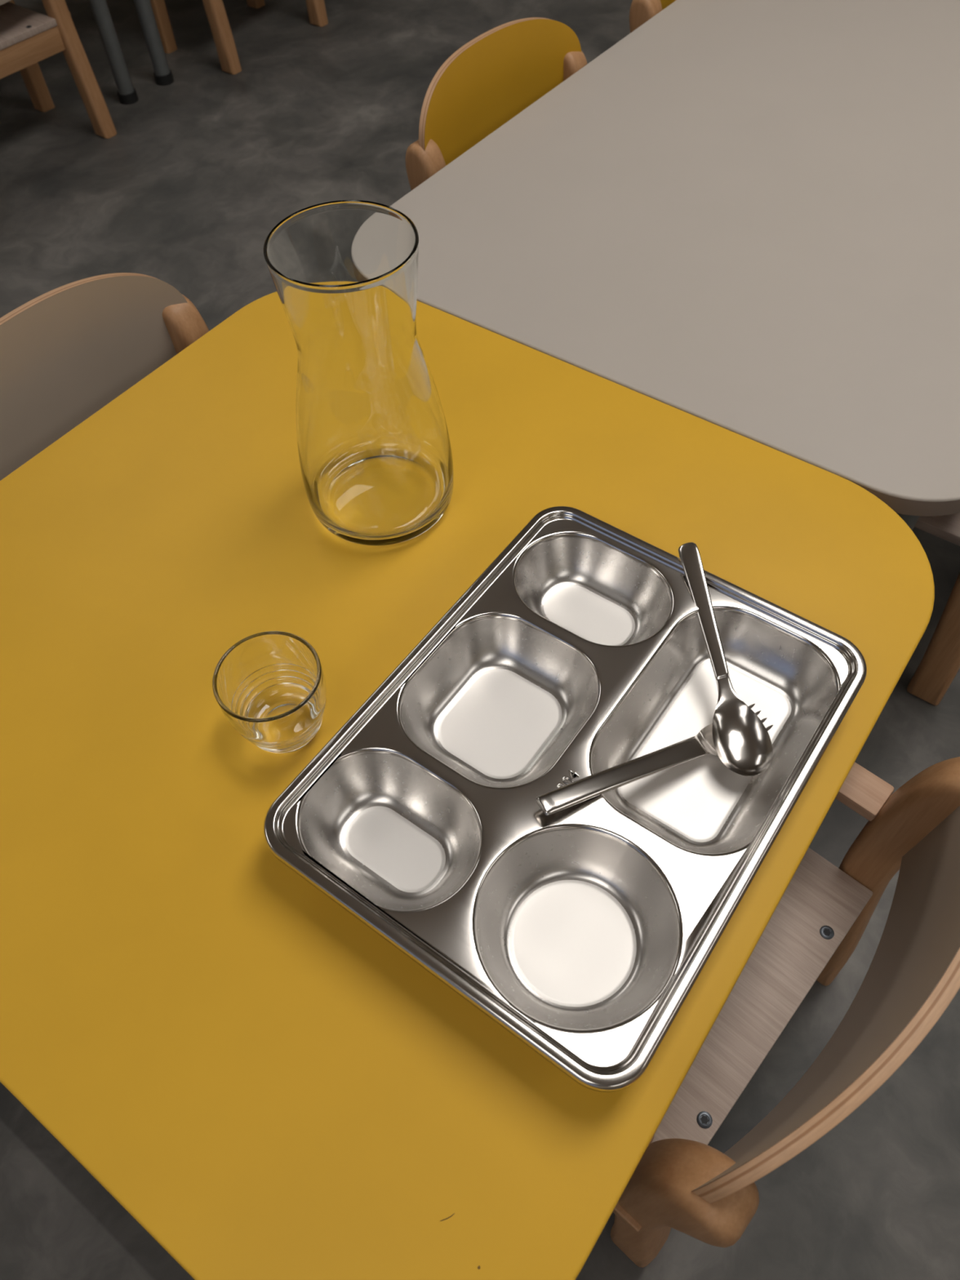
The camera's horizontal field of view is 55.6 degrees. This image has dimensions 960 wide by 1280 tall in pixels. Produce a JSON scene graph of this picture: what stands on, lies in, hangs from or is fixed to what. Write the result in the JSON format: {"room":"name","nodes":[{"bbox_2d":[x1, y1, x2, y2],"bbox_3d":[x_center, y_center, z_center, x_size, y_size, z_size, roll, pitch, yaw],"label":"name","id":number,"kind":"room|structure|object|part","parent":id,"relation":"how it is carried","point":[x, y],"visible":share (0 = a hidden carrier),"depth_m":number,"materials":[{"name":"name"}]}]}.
{"room":"eatery","nodes":[
{"label":"eatery","id":0,"kind":"room"},
{"bbox_2d":[0,0,959,1279],"bbox_3d":[0.103,-0.504,1.747,9.800,0.100,9.200,30,61,21],"label":"floor","id":1,"kind":"structure","parent":0,"point":[189,189],"depth_m":1.94,"materials":[{"name":"concrete"}]},
{"bbox_2d":[0,0,116,138],"bbox_3d":[-1.141,-1.354,2.012,0.330,0.530,0.402,31,61,22],"label":"child chair","id":2,"kind":"object","parent":1,"relation":"on","point":[28,37],"visible":1,"depth_m":2.07,"materials":[{"name":"brown wood"}]},
{"bbox_3d":[-1.039,-1.385,1.828,0.059,0.201,0.375,31,61,22],"label":"backrest","id":3,"kind":"part","parent":2,"relation":"part of","materials":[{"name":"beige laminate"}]},
{"bbox_3d":[-1.159,-1.356,2.033,0.284,0.014,0.311,31,61,22],"label":"seat","id":4,"kind":"part","parent":2,"relation":"part of","materials":[{"name":"laminate"}]},
{"bbox_3d":[-1.128,-1.475,2.210,0.042,0.348,0.037,31,61,22],"label":"leg","id":5,"kind":"part","parent":2,"relation":"part of","materials":[{"name":"brown wood"}]},
{"bbox_3d":[-0.942,-1.396,2.074,0.070,0.467,0.040,31,61,22],"label":"leg","id":6,"kind":"part","parent":2,"relation":"part of","materials":[{"name":"brown wood"}]},
{"bbox_2d":[0,272,209,480],"bbox_3d":[-0.347,-0.099,1.086,0.330,0.530,0.402,29,60,21],"label":"child chair","id":7,"kind":"object","parent":1,"relation":"on","point":[72,349],"visible":0.26,"depth_m":1.00,"materials":[{"name":"brown wood"}]},
{"bbox_3d":[-0.341,-0.252,1.234,0.070,0.467,0.040,29,60,21],"label":"leg","id":8,"kind":"part","parent":7,"relation":"part of","materials":[{"name":"brown wood"}]},
{"bbox_2d":[88,0,138,104],"bbox_3d":[-1.415,-1.478,2.153,0.800,0.460,0.800,30,61,21],"label":"dining table","id":9,"kind":"object","parent":1,"relation":"on","point":[127,95],"visible":1,"depth_m":2.26,"materials":[{"name":"grey metal"}]},
{"bbox_2d":[133,0,173,85],"bbox_3d":[-0.949,-2.014,2.521,0.800,0.460,0.800,30,61,21],"label":"dining table","id":10,"kind":"object","parent":1,"relation":"on","point":[163,76],"visible":1,"depth_m":2.33,"materials":[{"name":"grey metal"}]},
{"bbox_2d":[150,0,328,74],"bbox_3d":[-0.674,-1.859,2.356,0.330,0.530,0.402,30,61,21],"label":"child chair","id":11,"kind":"object","parent":1,"relation":"on","point":[215,10],"visible":0.97,"depth_m":2.42,"materials":[{"name":"brown wood"}]},
{"bbox_3d":[-0.872,-1.743,2.393,0.042,0.348,0.037,30,61,21],"label":"leg","id":12,"kind":"part","parent":11,"relation":"part of","materials":[{"name":"brown wood"}]},
{"bbox_3d":[-0.682,-1.669,2.260,0.070,0.467,0.040,30,61,21],"label":"leg","id":13,"kind":"part","parent":11,"relation":"part of","materials":[{"name":"brown wood"}]},
{"bbox_3d":[-0.667,-1.980,2.555,0.042,0.348,0.037,30,61,21],"label":"leg","id":14,"kind":"part","parent":11,"relation":"part of","materials":[{"name":"brown wood"}]},
{"bbox_3d":[-0.477,-1.905,2.421,0.070,0.467,0.040,30,61,21],"label":"leg","id":15,"kind":"part","parent":11,"relation":"part of","materials":[{"name":"brown wood"}]},
{"bbox_2d":[0,291,934,1279],"bbox_3d":[-0.104,0.121,0.963,0.800,0.460,0.800,30,61,21],"label":"dining table","id":16,"kind":"object","parent":1,"relation":"on","point":[271,1087],"visible":0.64,"depth_m":0.68,"materials":[{"name":"yellow laminate"}]},
{"bbox_2d":[212,631,326,753],"bbox_3d":[-0.153,0.047,0.688,0.078,0.077,0.078,30,61,21],"label":"drinking glass","id":17,"kind":"object","parent":16,"relation":"on","point":[270,687],"visible":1,"depth_m":0.69,"materials":[{"name":"clear glass"}]},
{"bbox_2d":[263,200,453,546],"bbox_3d":[-0.096,-0.210,0.757,0.137,0.260,0.137,26,59,19],"label":"carafe","id":18,"kind":"object","parent":16,"relation":"on","point":[375,459],"visible":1,"depth_m":0.71,"materials":[{"name":"clear glass"}]},
{"bbox_2d":[263,506,866,1092],"bbox_3d":[0.072,0.083,0.673,0.296,0.046,0.383,30,61,21],"label":"tray","id":19,"kind":"object","parent":16,"relation":"on","point":[584,930],"visible":0.98,"depth_m":0.66,"materials":[{"name":"silver metal"}]},
{"bbox_2d":[536,703,773,815],"bbox_3d":[0.129,0.086,0.660,0.201,0.056,0.029,-24,57,-14],"label":"fork","id":20,"kind":"object","parent":19,"relation":"on","point":[701,744],"visible":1,"depth_m":0.65,"materials":[{"name":"silver metal"}]},
{"bbox_3d":[0.118,0.092,0.657,0.174,0.056,0.029,-24,57,-15],"label":"handle and head","id":21,"kind":"part","parent":20,"relation":"part of","materials":[{"name":"silver metal"}]},
{"bbox_2d":[678,542,773,776],"bbox_3d":[0.179,0.013,0.708,0.042,0.042,0.200,-11,55,-6],"label":"spoon","id":22,"kind":"object","parent":19,"relation":"on","point":[742,742],"visible":1,"depth_m":0.69,"materials":[{"name":"silver metal"}]},
{"bbox_2d":[405,17,587,190],"bbox_3d":[0.134,-0.618,1.440,0.330,0.530,0.402,32,61,22],"label":"child chair","id":23,"kind":"object","parent":1,"relation":"on","point":[499,73],"visible":0.37,"depth_m":1.33,"materials":[{"name":"laminate"}]},
{"bbox_3d":[-0.065,-0.542,1.432,0.070,0.467,0.040,32,61,22],"label":"leg","id":24,"kind":"part","parent":23,"relation":"part of","materials":[{"name":"brown wood"}]},
{"bbox_3d":[0.154,-0.770,1.588,0.070,0.467,0.040,32,61,22],"label":"leg","id":25,"kind":"part","parent":23,"relation":"part of","materials":[{"name":"brown wood"}]},
{"bbox_2d":[629,0,675,32],"bbox_3d":[0.488,-1.024,1.719,0.330,0.530,0.402,30,61,21],"label":"child chair","id":26,"kind":"object","parent":1,"relation":"on","point":[641,11],"visible":0.08,"depth_m":1.53,"materials":[{"name":"brown wood"}]},
{"bbox_3d":[0.373,-1.182,1.633,0.059,0.201,0.375,30,61,21],"label":"backrest","id":27,"kind":"part","parent":26,"relation":"part of","materials":[{"name":"yellow laminate"}]},
{"bbox_2d":[390,0,959,530],"bbox_3d":[0.569,-0.649,1.491,0.793,0.460,1.500,30,61,21],"label":"dining table","id":28,"kind":"object","parent":1,"relation":"on","point":[741,217],"visible":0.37,"depth_m":1.11,"materials":[{"name":"white laminate"}]},
{"bbox_3d":[0.437,-0.043,1.063,0.039,0.414,0.039,30,61,21],"label":"leg","id":29,"kind":"part","parent":28,"relation":"part of","materials":[{"name":"grey paint"}]},
{"bbox_2d":[610,756,959,1267],"bbox_3d":[0.169,0.260,0.812,0.330,0.530,0.402,35,63,24],"label":"child chair","id":30,"kind":"object","parent":1,"relation":"on","point":[682,1183],"visible":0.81,"depth_m":0.69,"materials":[{"name":"wood"}]},
{"bbox_3d":[0.139,0.448,0.717,0.070,0.467,0.040,35,63,24],"label":"leg","id":31,"kind":"part","parent":30,"relation":"part of","materials":[{"name":"brown wood"}]},
{"bbox_2d":[700,1115,708,1124],"bbox_3d":[0.180,0.385,0.731,0.006,0.001,0.007,35,63,24],"label":"screw","id":32,"kind":"object","parent":30,"relation":"attached to","point":[704,1118],"depth_m":0.73,"materials":[{"name":"silver metal"}]},
{"bbox_3d":[0.152,0.256,0.833,0.284,0.014,0.311,35,63,24],"label":"seat","id":33,"kind":"part","parent":30,"relation":"part of","materials":[{"name":"laminate"}]},
{"bbox_3d":[0.266,0.236,0.623,0.059,0.201,0.375,35,63,24],"label":"backrest","id":34,"kind":"part","parent":30,"relation":"part of","materials":[{"name":"beige laminate"}]},
{"bbox_2d":[823,928,831,935],"bbox_3d":[0.310,0.261,0.815,0.006,0.001,0.007,35,63,24],"label":"screw","id":35,"kind":"object","parent":30,"relation":"attached to","point":[826,931],"depth_m":0.81,"materials":[{"name":"silver metal"}]},
{"bbox_3d":[0.255,0.077,0.827,0.242,0.014,0.036,35,63,24],"label":"armrest","id":36,"kind":"part","parent":30,"relation":"part of","materials":[{"name":"brown wood"}]},
{"bbox_3d":[0.373,0.230,0.865,0.070,0.467,0.040,35,63,24],"label":"leg","id":37,"kind":"part","parent":30,"relation":"part of","materials":[{"name":"brown wood"}]},
{"bbox_2d":[906,512,959,705],"bbox_3d":[0.607,-0.261,1.169,0.330,0.530,0.402,30,61,21],"label":"child chair","id":38,"kind":"object","parent":1,"relation":"on","point":[940,664],"visible":0.19,"depth_m":1.15,"materials":[{"name":"brown wood"}]},
{"bbox_3d":[0.598,-0.072,1.072,0.070,0.467,0.040,30,61,21],"label":"leg","id":39,"kind":"part","parent":38,"relation":"part of","materials":[{"name":"brown wood"}]},
{"bbox_3d":[0.589,-0.263,1.189,0.284,0.014,0.311,30,61,21],"label":"seat","id":40,"kind":"part","parent":38,"relation":"part of","materials":[{"name":"laminate"}]}
]}

